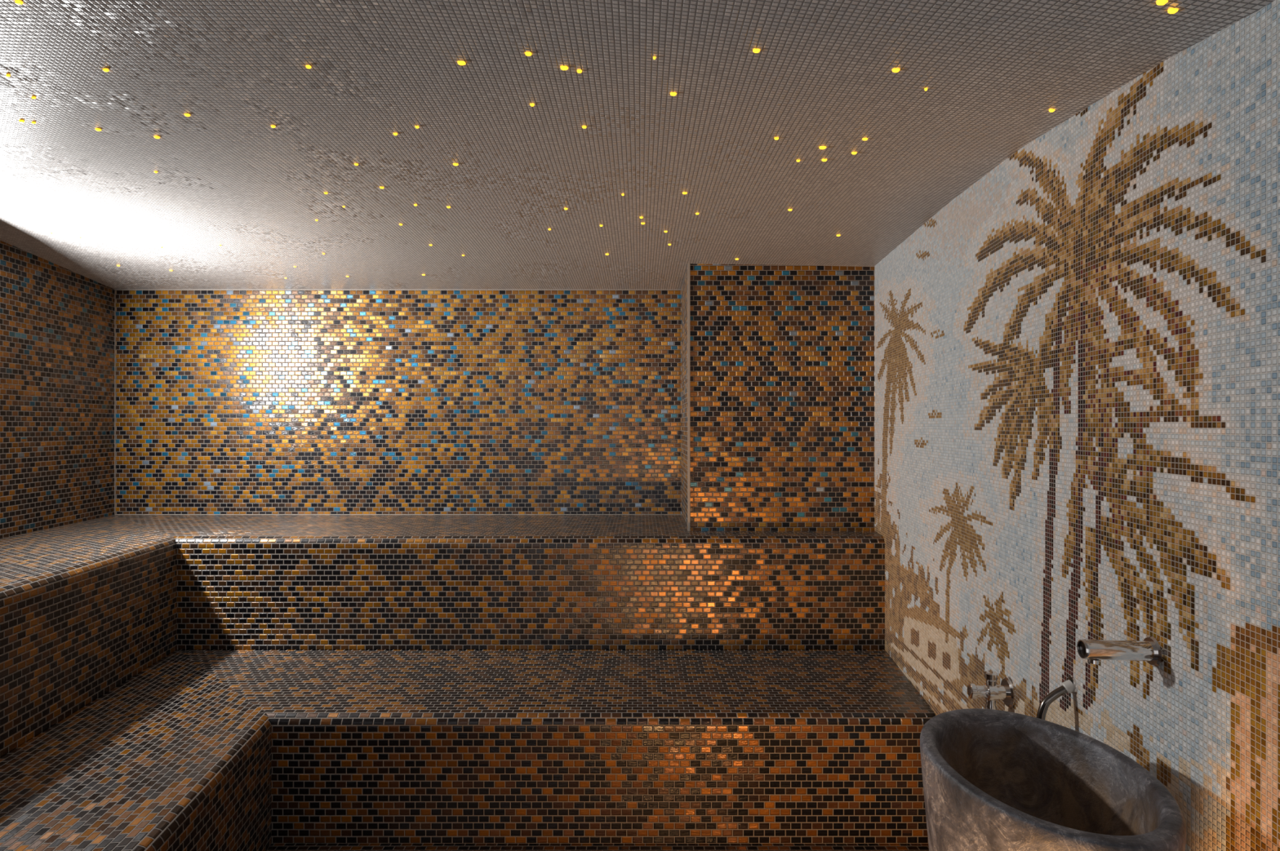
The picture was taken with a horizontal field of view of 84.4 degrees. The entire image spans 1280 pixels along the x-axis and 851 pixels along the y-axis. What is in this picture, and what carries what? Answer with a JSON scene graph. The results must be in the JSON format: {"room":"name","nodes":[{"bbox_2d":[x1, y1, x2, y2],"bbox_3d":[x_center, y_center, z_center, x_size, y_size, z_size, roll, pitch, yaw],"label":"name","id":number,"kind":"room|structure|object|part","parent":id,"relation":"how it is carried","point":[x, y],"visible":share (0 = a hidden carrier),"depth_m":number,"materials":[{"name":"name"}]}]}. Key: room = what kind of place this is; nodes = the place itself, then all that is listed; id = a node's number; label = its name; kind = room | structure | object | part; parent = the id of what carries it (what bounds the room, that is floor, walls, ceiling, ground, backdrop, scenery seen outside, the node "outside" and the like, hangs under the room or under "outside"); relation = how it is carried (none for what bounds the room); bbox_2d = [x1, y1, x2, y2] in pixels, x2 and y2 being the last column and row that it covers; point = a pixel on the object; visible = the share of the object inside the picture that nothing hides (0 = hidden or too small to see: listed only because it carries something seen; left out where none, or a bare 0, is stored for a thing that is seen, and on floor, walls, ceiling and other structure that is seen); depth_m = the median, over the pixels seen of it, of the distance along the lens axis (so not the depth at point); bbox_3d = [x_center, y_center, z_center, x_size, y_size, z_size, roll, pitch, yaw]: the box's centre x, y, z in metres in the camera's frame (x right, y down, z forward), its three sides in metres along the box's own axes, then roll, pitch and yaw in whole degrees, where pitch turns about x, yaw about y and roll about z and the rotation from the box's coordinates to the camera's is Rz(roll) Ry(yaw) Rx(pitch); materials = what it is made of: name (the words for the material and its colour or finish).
{"room":"spa","nodes":[
{"label":"spa","id":0,"kind":"room"},
{"bbox_2d":[0,240,114,538],"bbox_3d":[-2.310,0.225,1.159,0.001,2.128,4.847,0,0,-8],"label":"wall","id":1,"kind":"structure","parent":0,"point":[57,322],"depth_m":3.10,"materials":[{"name":"brown tile"}]},
{"bbox_2d":[115,290,681,514],"bbox_3d":[-0.794,0.285,3.549,3.708,2.008,0.001,0,0,0],"label":"wall","id":2,"kind":"structure","parent":0,"point":[228,402],"depth_m":3.55,"materials":[{"name":"tile"}]},
{"bbox_2d":[114,290,115,515],"bbox_3d":[-2.637,-0.117,3.545,0.005,1.130,0.005,0,0,0],"label":"trim","id":3,"kind":"structure","parent":2,"relation":"attached to","point":[114,291],"depth_m":3.54,"materials":[{"name":"tile"}]},
{"bbox_2d":[114,289,681,290],"bbox_3d":[-1.215,-0.682,3.545,2.845,0.006,0.006,0,0,0],"label":"trim","id":4,"kind":"structure","parent":2,"relation":"attached to","point":[114,290],"depth_m":3.54,"materials":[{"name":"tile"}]},
{"bbox_2d":[115,514,681,515],"bbox_3d":[-1.215,0.448,3.545,2.845,0.005,0.005,0,0,0],"label":"trim","id":5,"kind":"structure","parent":2,"relation":"attached to","point":[115,514],"depth_m":3.54,"materials":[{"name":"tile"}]},
{"bbox_2d":[0,515,884,758],"bbox_3d":[-0.792,0.674,1.241,3.682,0.452,4.612,0,0,0],"label":"tiled bench","id":6,"kind":"object","parent":2,"relation":"attached to","point":[86,607],"visible":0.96,"depth_m":2.83,"materials":[{"name":"tile"}]},
{"bbox_2d":[266,844,928,850],"bbox_3d":[-0.794,1.289,1.153,3.687,0.001,4.791,0,0,0],"label":"floor","id":7,"kind":"structure","parent":0,"point":[273,847],"depth_m":2.16,"materials":[{"name":"tile"}]},
{"bbox_2d":[0,649,935,850],"bbox_3d":[-0.437,1.093,0.880,2.832,0.391,3.890,0,0,0],"label":"tiled bench","id":8,"kind":"object","parent":7,"relation":"on","point":[197,750],"visible":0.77,"depth_m":2.18,"materials":[{"name":"tile"}]},
{"bbox_2d":[920,708,1186,850],"bbox_3d":[0.580,0.890,1.028,0.305,0.797,0.414,0,0,0],"label":"stone basin","id":9,"kind":"object","parent":7,"relation":"on","point":[993,780],"visible":1,"depth_m":1.07,"materials":[{"name":"grey stone"}]},
{"bbox_2d":[0,0,1275,289],"bbox_3d":[-0.794,-0.603,1.157,3.705,0.301,4.798,0,0,0],"label":"ceiling","id":10,"kind":"structure","parent":0,"point":[993,72],"depth_m":1.62,"materials":[{"name":"tile"}]},
{"bbox_2d":[5,0,1177,279],"bbox_3d":[-0.765,-0.642,2.116,3.107,0.186,2.397,0,0,0],"label":"lights","id":11,"kind":"object","parent":10,"relation":"in","point":[1171,11],"depth_m":1.46},
{"bbox_2d":[681,263,874,531],"bbox_3d":[0.605,-0.129,3.274,0.794,1.173,0.550,0,0,0],"label":"wall column","id":12,"kind":"structure","parent":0,"point":[782,357],"depth_m":3.00,"materials":[{"name":"brown tile"}]},
{"bbox_2d":[687,263,689,531],"bbox_3d":[0.207,-0.126,2.999,0.010,1.147,0.010,0,0,0],"label":"trim","id":13,"kind":"structure","parent":12,"relation":"attached to","point":[688,264],"depth_m":2.99,"materials":[{"name":"tile"}]},
{"bbox_2d":[772,264,875,266],"bbox_3d":[0.602,-0.685,2.999,0.789,0.022,0.006,0,0,0],"label":"trim","id":14,"kind":"structure","parent":12,"relation":"attached to","point":[772,264],"depth_m":3.00,"materials":[{"name":"tile"}]},
{"bbox_2d":[874,0,1279,850],"bbox_3d":[0.821,0.285,1.171,0.001,2.006,4.849,0,0,5],"label":"wall","id":15,"kind":"structure","parent":0,"point":[1077,355],"depth_m":1.24,"materials":[{"name":"tile"}]},
{"bbox_2d":[967,671,1015,710],"bbox_3d":[0.825,0.625,1.659,0.096,0.089,0.068,0,0,0],"label":"shower valve","id":16,"kind":"object","parent":15,"relation":"attached to","point":[992,692],"visible":0.94,"depth_m":1.65,"materials":[{"name":"silver metal"}]},
{"bbox_3d":[0.827,0.599,1.663,0.028,0.037,0.028,0,0,0],"label":"lever","id":17,"kind":"part","parent":16,"relation":"part of","materials":[{"name":"silver metal"}]},
{"bbox_2d":[1036,676,1077,720],"bbox_3d":[0.807,0.624,1.368,0.072,0.275,0.032,0,0,0],"label":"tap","id":18,"kind":"object","parent":15,"relation":"attached to","point":[1070,686],"visible":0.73,"depth_m":1.37,"materials":[{"name":"silver metal"}]},
{"bbox_2d":[1076,635,1164,666],"bbox_3d":[0.762,0.358,1.119,0.115,0.047,0.049,0,0,0],"label":"tap","id":19,"kind":"object","parent":15,"relation":"attached to","point":[1150,650],"visible":1,"depth_m":1.11,"materials":[{"name":"silver metal"}]},
{"bbox_2d":[1087,659,1099,664],"bbox_3d":[0.724,0.376,1.127,0.016,0.006,0.016,0,0,0],"label":"outlet","id":20,"kind":"object","parent":19,"relation":"attached to","point":[1091,661],"depth_m":1.12,"materials":[{"name":"silver metal"}]},
{"bbox_3d":[0.758,0.358,1.124,0.105,0.031,0.031,0,0,5],"label":"spout","id":21,"kind":"part","parent":19,"relation":"part of","materials":[{"name":"silver metal"}]}
]}

